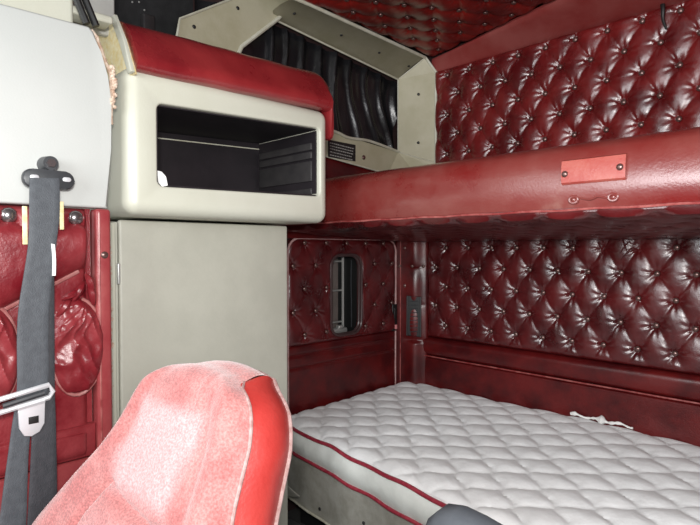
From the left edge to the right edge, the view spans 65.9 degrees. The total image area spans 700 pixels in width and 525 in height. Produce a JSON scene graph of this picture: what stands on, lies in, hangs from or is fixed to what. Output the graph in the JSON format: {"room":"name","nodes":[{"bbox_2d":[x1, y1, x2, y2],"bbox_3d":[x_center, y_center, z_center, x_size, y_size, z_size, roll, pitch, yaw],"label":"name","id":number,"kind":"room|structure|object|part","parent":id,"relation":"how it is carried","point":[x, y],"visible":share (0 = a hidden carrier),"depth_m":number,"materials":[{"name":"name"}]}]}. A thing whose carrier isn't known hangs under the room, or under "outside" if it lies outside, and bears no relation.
{"room":"vehicle interior","nodes":[
{"label":"vehicle interior","id":0,"kind":"room"},
{"bbox_2d":[0,456,89,524],"bbox_3d":[-0.994,0.709,1.044,1.020,0.430,0.040,-1,2,-44],"label":"base panel","id":1,"kind":"object","parent":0,"point":[65,470],"visible":0.02,"depth_m":1.31,"materials":[{"name":"leather"}]},
{"bbox_2d":[0,205,111,478],"bbox_3d":[-0.975,0.200,1.015,1.024,0.650,0.072,-1,2,-44],"label":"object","id":2,"kind":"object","parent":1,"relation":"attached to","point":[82,293],"depth_m":1.30,"materials":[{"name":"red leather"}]},
{"bbox_2d":[22,206,27,244],"bbox_3d":[-0.723,-0.083,1.200,0.010,0.085,0.003,-1,2,-44],"label":"tape","id":3,"kind":"object","parent":2,"relation":"attached to","point":[24,208],"visible":1,"depth_m":1.20,"materials":[{"name":"plastic"}]},
{"bbox_2d":[60,201,63,229],"bbox_3d":[-0.669,-0.109,1.252,0.009,0.065,0.003,-1,2,-44],"label":"tape","id":4,"kind":"object","parent":2,"relation":"attached to","point":[61,203],"visible":0.99,"depth_m":1.25,"materials":[{"name":"plastic"}]},
{"bbox_2d":[0,0,117,208],"bbox_3d":[-1.048,-0.501,0.987,1.205,0.748,0.106,-1,2,-44],"label":"panel","id":5,"kind":"object","parent":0,"point":[57,97],"depth_m":1.27,"materials":[{"name":"white plastic"}]},
{"bbox_3d":[-1.084,-0.714,0.947,1.105,0.320,0.045,-1,2,-44],"label":"rail","id":6,"kind":"part","parent":5,"relation":"part of","materials":[{"name":"beige plastic"}]},
{"bbox_2d":[0,156,74,524],"bbox_3d":[-0.708,0.482,1.217,0.078,1.456,0.183,1,2,24],"label":"belt","id":7,"kind":"object","parent":5,"relation":"hanging from","point":[34,415],"visible":0.99,"depth_m":1.20,"materials":[{"name":"grey fabric"}]},
{"bbox_2d":[73,0,99,27],"bbox_3d":[-0.655,-0.643,1.316,0.080,0.126,0.024,-1,2,-27],"label":"strap","id":8,"kind":"object","parent":5,"relation":"on","point":[78,3],"visible":1,"depth_m":1.32,"materials":[{"name":"black fabric"}]},
{"bbox_3d":[-0.675,-0.628,1.382,0.115,0.020,0.060,-1,2,-44],"label":"cream corner cap","id":9,"kind":"part","parent":5,"relation":"part of","materials":[{"name":"beige plastic"}]},
{"bbox_2d":[0,0,404,510],"bbox_3d":[-0.749,-0.013,2.118,3.100,2.420,0.030,-1,2,-44],"label":"wall","id":10,"kind":"structure","parent":0,"point":[291,505],"depth_m":2.69,"materials":[{"name":"black"}]},
{"bbox_2d":[114,0,192,35],"bbox_3d":[-0.907,-0.887,1.886,0.780,0.580,0.028,-1,2,-44],"label":"lining","id":11,"kind":"object","parent":10,"relation":"attached to","point":[167,13],"visible":0.08,"depth_m":2.05,"materials":[{"name":"fabric"}]},
{"bbox_2d":[140,13,154,29],"bbox_3d":[-0.750,-0.833,2.002,0.045,0.165,0.035,-1,2,-44],"label":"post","id":12,"kind":"object","parent":11,"relation":"attached to","point":[146,20],"visible":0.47,"depth_m":1.99,"materials":[{"name":"black metal"}]},
{"bbox_2d":[64,14,333,224],"bbox_3d":[-0.509,-0.413,1.852,0.748,0.554,0.630,-1,2,-44],"label":"upper cabinet","id":13,"kind":"object","parent":10,"relation":"attached to","point":[235,137],"visible":0.91,"depth_m":1.65,"materials":[{"name":"beige plastic"}]},
{"bbox_2d":[73,0,113,37],"bbox_3d":[-0.721,-0.807,1.456,0.160,0.360,0.025,-1,2,-44],"label":"panel","id":14,"kind":"object","parent":13,"relation":"attached to","point":[106,7],"visible":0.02,"depth_m":1.48,"materials":[{"name":"plastic"}]},
{"bbox_2d":[157,171,167,185],"bbox_3d":[-0.511,-0.227,1.470,0.028,0.043,0.005,-1,2,-44],"label":"paper scrap","id":15,"kind":"object","parent":13,"relation":"in","point":[162,180],"visible":1,"depth_m":1.47,"materials":[{"name":"white paper"}]},
{"bbox_3d":[-0.239,-0.405,1.976,0.008,0.024,0.308,-1,2,-44],"label":"rail","id":16,"kind":"part","parent":13,"relation":"part of","materials":[{"name":"black plastic"}]},
{"bbox_3d":[-0.239,-0.320,1.978,0.008,0.070,0.308,-1,2,-44],"label":"rail","id":17,"kind":"part","parent":13,"relation":"part of","materials":[{"name":"black plastic"}]},
{"bbox_3d":[-0.239,-0.374,1.977,0.008,0.024,0.308,-1,2,-44],"label":"rail","id":18,"kind":"part","parent":13,"relation":"part of","materials":[{"name":"black plastic"}]},
{"bbox_3d":[-0.239,-0.250,1.980,0.008,0.020,0.308,-1,2,-44],"label":"rail","id":19,"kind":"part","parent":13,"relation":"part of","materials":[{"name":"black plastic"}]},
{"bbox_2d":[272,157,376,239],"bbox_3d":[-0.112,-0.327,2.675,1.200,0.420,0.046,-1,2,-44],"label":"wall","id":20,"kind":"structure","parent":10,"relation":"attached to","point":[333,168],"depth_m":2.69,"materials":[{"name":"red leather"}]},
{"bbox_2d":[273,0,436,170],"bbox_3d":[0.059,-0.786,2.641,1.003,0.636,0.204,-1,2,-44],"label":"window frame","id":21,"kind":"structure","parent":20,"relation":"in","point":[416,88],"depth_m":2.83,"materials":[{"name":"beige paint"}]},
{"bbox_2d":[176,0,287,52],"bbox_3d":[-0.447,-1.004,2.237,0.602,0.396,0.021,-1,2,-44],"label":"corner gusset","id":22,"kind":"object","parent":21,"relation":"attached to","point":[232,25],"visible":0.8,"depth_m":2.20,"materials":[{"name":"beige paint"}]},
{"bbox_2d":[195,0,396,147],"bbox_3d":[-0.182,-0.845,2.598,1.210,0.460,0.043,-1,2,-44],"label":"curtain","id":23,"kind":"object","parent":21,"relation":"hanging from","point":[364,101],"visible":0.45,"depth_m":2.75,"materials":[{"name":"black fabric"}]},
{"bbox_2d":[330,142,353,159],"bbox_3d":[-0.039,-0.549,2.674,0.161,0.069,0.001,-1,2,-44],"label":"vent","id":24,"kind":"object","parent":21,"relation":"attached to","point":[338,150],"depth_m":2.67,"materials":[{"name":"grey plastic"}]},
{"bbox_3d":[0.017,-0.564,2.743,0.689,0.179,0.008,-1,2,-44],"label":"sill","id":25,"kind":"part","parent":21,"relation":"part of","materials":[{"name":"beige paint"}]},
{"bbox_3d":[0.264,-0.544,2.970,0.145,0.131,0.037,-1,2,-24],"label":"sill","id":26,"kind":"part","parent":21,"relation":"part of","materials":[{"name":"beige paint"}]},
{"bbox_2d":[287,238,396,414],"bbox_3d":[-0.024,0.319,2.786,0.776,0.891,0.044,-1,2,-44],"label":"panel","id":27,"kind":"object","parent":10,"relation":"attached to","point":[325,366],"visible":0.93,"depth_m":2.71,"materials":[{"name":"red leather"}]},
{"bbox_2d":[392,304,396,330],"bbox_3d":[0.251,0.309,3.032,0.040,0.150,0.016,-1,2,-44],"label":"latch","id":28,"kind":"object","parent":27,"relation":"attached to","point":[394,306],"visible":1,"depth_m":3.03,"materials":[{"name":"black plastic"}]},
{"bbox_2d":[333,257,356,332],"bbox_3d":[-0.078,0.164,2.841,0.265,0.470,0.115,-1,2,-44],"label":"window","id":29,"kind":"structure","parent":10,"relation":"in","point":[344,268],"depth_m":2.92,"materials":[{"name":"black glass"}]},
{"bbox_3d":[-0.115,0.161,2.857,0.135,0.395,0.006,-1,2,-44],"label":"pane","id":30,"kind":"part","parent":29,"relation":"part of","materials":[{"name":"grey glass"}]},
{"bbox_3d":[-0.038,0.170,2.891,0.013,0.415,0.013,1,2,23],"label":"sliding frame","id":31,"kind":"part","parent":29,"relation":"part of","materials":[{"name":"silver metal"}]},
{"bbox_2d":[288,507,304,524],"bbox_3d":[0.053,1.243,1.100,3.373,0.040,2.650,-1,2,-44],"label":"floor","id":32,"kind":"structure","parent":0,"point":[295,514],"depth_m":2.53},
{"bbox_2d":[32,360,292,524],"bbox_3d":[-0.493,0.714,0.811,0.848,1.032,0.702,-1,2,-44],"label":"seat","id":33,"kind":"object","parent":32,"relation":"on","point":[208,442],"visible":1,"depth_m":0.93,"materials":[{"name":"red fabric"}]},
{"bbox_2d":[90,220,287,524],"bbox_3d":[-0.597,0.536,1.890,0.634,1.333,0.426,-1,2,-44],"label":"closet","id":34,"kind":"object","parent":32,"relation":"on","point":[182,292],"visible":0.38,"depth_m":1.70,"materials":[{"name":"grey plastic"}]},
{"bbox_2d":[288,519,299,524],"bbox_3d":[-0.188,1.133,2.074,0.181,0.130,0.380,-1,2,-44],"label":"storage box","id":35,"kind":"object","parent":32,"relation":"on","point":[290,521],"visible":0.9,"depth_m":2.21,"materials":[{"name":"black plastic"}]},
{"bbox_2d":[288,454,413,524],"bbox_3d":[0.707,1.030,1.940,1.029,0.343,2.200,-1,2,-44],"label":"bunk base","id":36,"kind":"object","parent":32,"relation":"on","point":[322,499],"depth_m":2.20,"materials":[{"name":"grey metal"}]},
{"bbox_3d":[-0.264,0.956,2.266,0.045,0.105,0.117,-1,2,-44],"label":"metal bracket","id":37,"kind":"part","parent":36,"relation":"part of","materials":[{"name":"grey metal"}]},
{"bbox_2d":[291,382,699,524],"bbox_3d":[0.715,0.773,1.935,1.087,0.174,2.215,-1,2,-44],"label":"mattress","id":38,"kind":"object","parent":36,"relation":"on","point":[415,450],"visible":0.98,"depth_m":1.96,"materials":[{"name":"white fabric"}]},
{"bbox_2d":[570,411,632,428],"bbox_3d":[1.072,0.673,2.313,0.042,0.042,0.262,-1,2,-44],"label":"padding","id":39,"kind":"object","parent":38,"relation":"on","point":[601,419],"visible":0.98,"depth_m":2.30,"materials":[{"name":"white fabric"}]},
{"bbox_2d":[426,503,501,524],"bbox_3d":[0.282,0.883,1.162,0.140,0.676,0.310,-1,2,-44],"label":"seat","id":40,"kind":"object","parent":32,"relation":"on","point":[450,514],"visible":1,"depth_m":1.18,"materials":[{"name":"grey fabric"}]},
{"bbox_2d":[320,7,411,47],"bbox_3d":[0.183,-1.204,1.335,2.773,0.040,2.410,-1,2,-44],"label":"ceiling","id":41,"kind":"structure","parent":0,"point":[357,23],"depth_m":2.88,"materials":[{"name":"black"}]},
{"bbox_2d":[305,0,552,56],"bbox_3d":[0.736,-1.094,1.720,1.300,0.046,2.140,-1,2,-44],"label":"roof panel","id":42,"kind":"object","parent":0,"point":[432,27],"visible":1,"depth_m":2.40,"materials":[{"name":"leather"}]},
{"bbox_2d":[405,4,543,72],"bbox_3d":[1.157,-0.018,2.322,0.040,2.420,2.410,-1,2,-44],"label":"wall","id":43,"kind":"structure","parent":0,"point":[430,58],"depth_m":2.92,"materials":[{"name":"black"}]},
{"bbox_2d":[395,241,428,383],"bbox_3d":[0.343,0.281,3.023,0.191,0.832,0.059,1,2,20],"label":"panel","id":44,"kind":"object","parent":43,"relation":"attached to","point":[412,257],"visible":0.93,"depth_m":3.00,"materials":[{"name":"red leather"}]},
{"bbox_2d":[406,295,420,336],"bbox_3d":[0.359,0.297,3.005,0.066,0.228,0.086,-1,2,-44],"label":"grille","id":45,"kind":"object","parent":44,"relation":"attached to","point":[413,302],"depth_m":2.99,"materials":[{"name":"black plastic"}]},
{"bbox_2d":[273,127,699,241],"bbox_3d":[0.771,-0.223,1.930,0.961,0.274,2.250,-1,2,-44],"label":"bunk","id":46,"kind":"object","parent":43,"relation":"attached to","point":[646,186],"visible":0.98,"depth_m":1.59,"materials":[{"name":"leather"}]},
{"bbox_3d":[0.636,-0.242,1.408,0.027,0.067,0.163,-1,2,-44],"label":"handle plate","id":47,"kind":"part","parent":46,"relation":"part of","materials":[{"name":"leather"}]},
{"bbox_2d":[423,336,699,446],"bbox_3d":[1.172,0.613,2.254,0.053,0.362,2.150,-1,2,-44],"label":"wall","id":48,"kind":"structure","parent":43,"relation":"attached to","point":[651,401],"depth_m":2.41,"materials":[{"name":"red leather"}]},
{"bbox_2d":[428,238,699,374],"bbox_3d":[1.179,0.144,2.236,0.052,0.570,2.130,-1,2,-44],"label":"wall panel","id":49,"kind":"object","parent":43,"relation":"attached to","point":[635,302],"visible":0.96,"depth_m":2.40,"materials":[{"name":"red leather"}]},
{"bbox_2d":[435,0,699,162],"bbox_3d":[1.196,-0.697,2.200,0.048,0.640,2.085,-1,2,-44],"label":"wall panel","id":50,"kind":"object","parent":43,"relation":"attached to","point":[629,76],"visible":0.81,"depth_m":2.37,"materials":[{"name":"leather"}]},
{"bbox_2d":[432,0,687,71],"bbox_3d":[1.009,-1.050,2.017,0.538,0.093,2.100,-1,2,-44],"label":"cove","id":51,"kind":"object","parent":50,"relation":"attached to","point":[553,19],"visible":1,"depth_m":2.38,"materials":[{"name":"leather"}]},
{"bbox_2d":[660,3,666,29],"bbox_3d":[1.226,-0.967,2.116,0.024,0.111,0.026,-1,2,-21],"label":"strap","id":52,"kind":"object","parent":50,"relation":"hanging from","point":[662,6],"visible":1,"depth_m":2.11,"materials":[{"name":"black fabric"}]}
]}

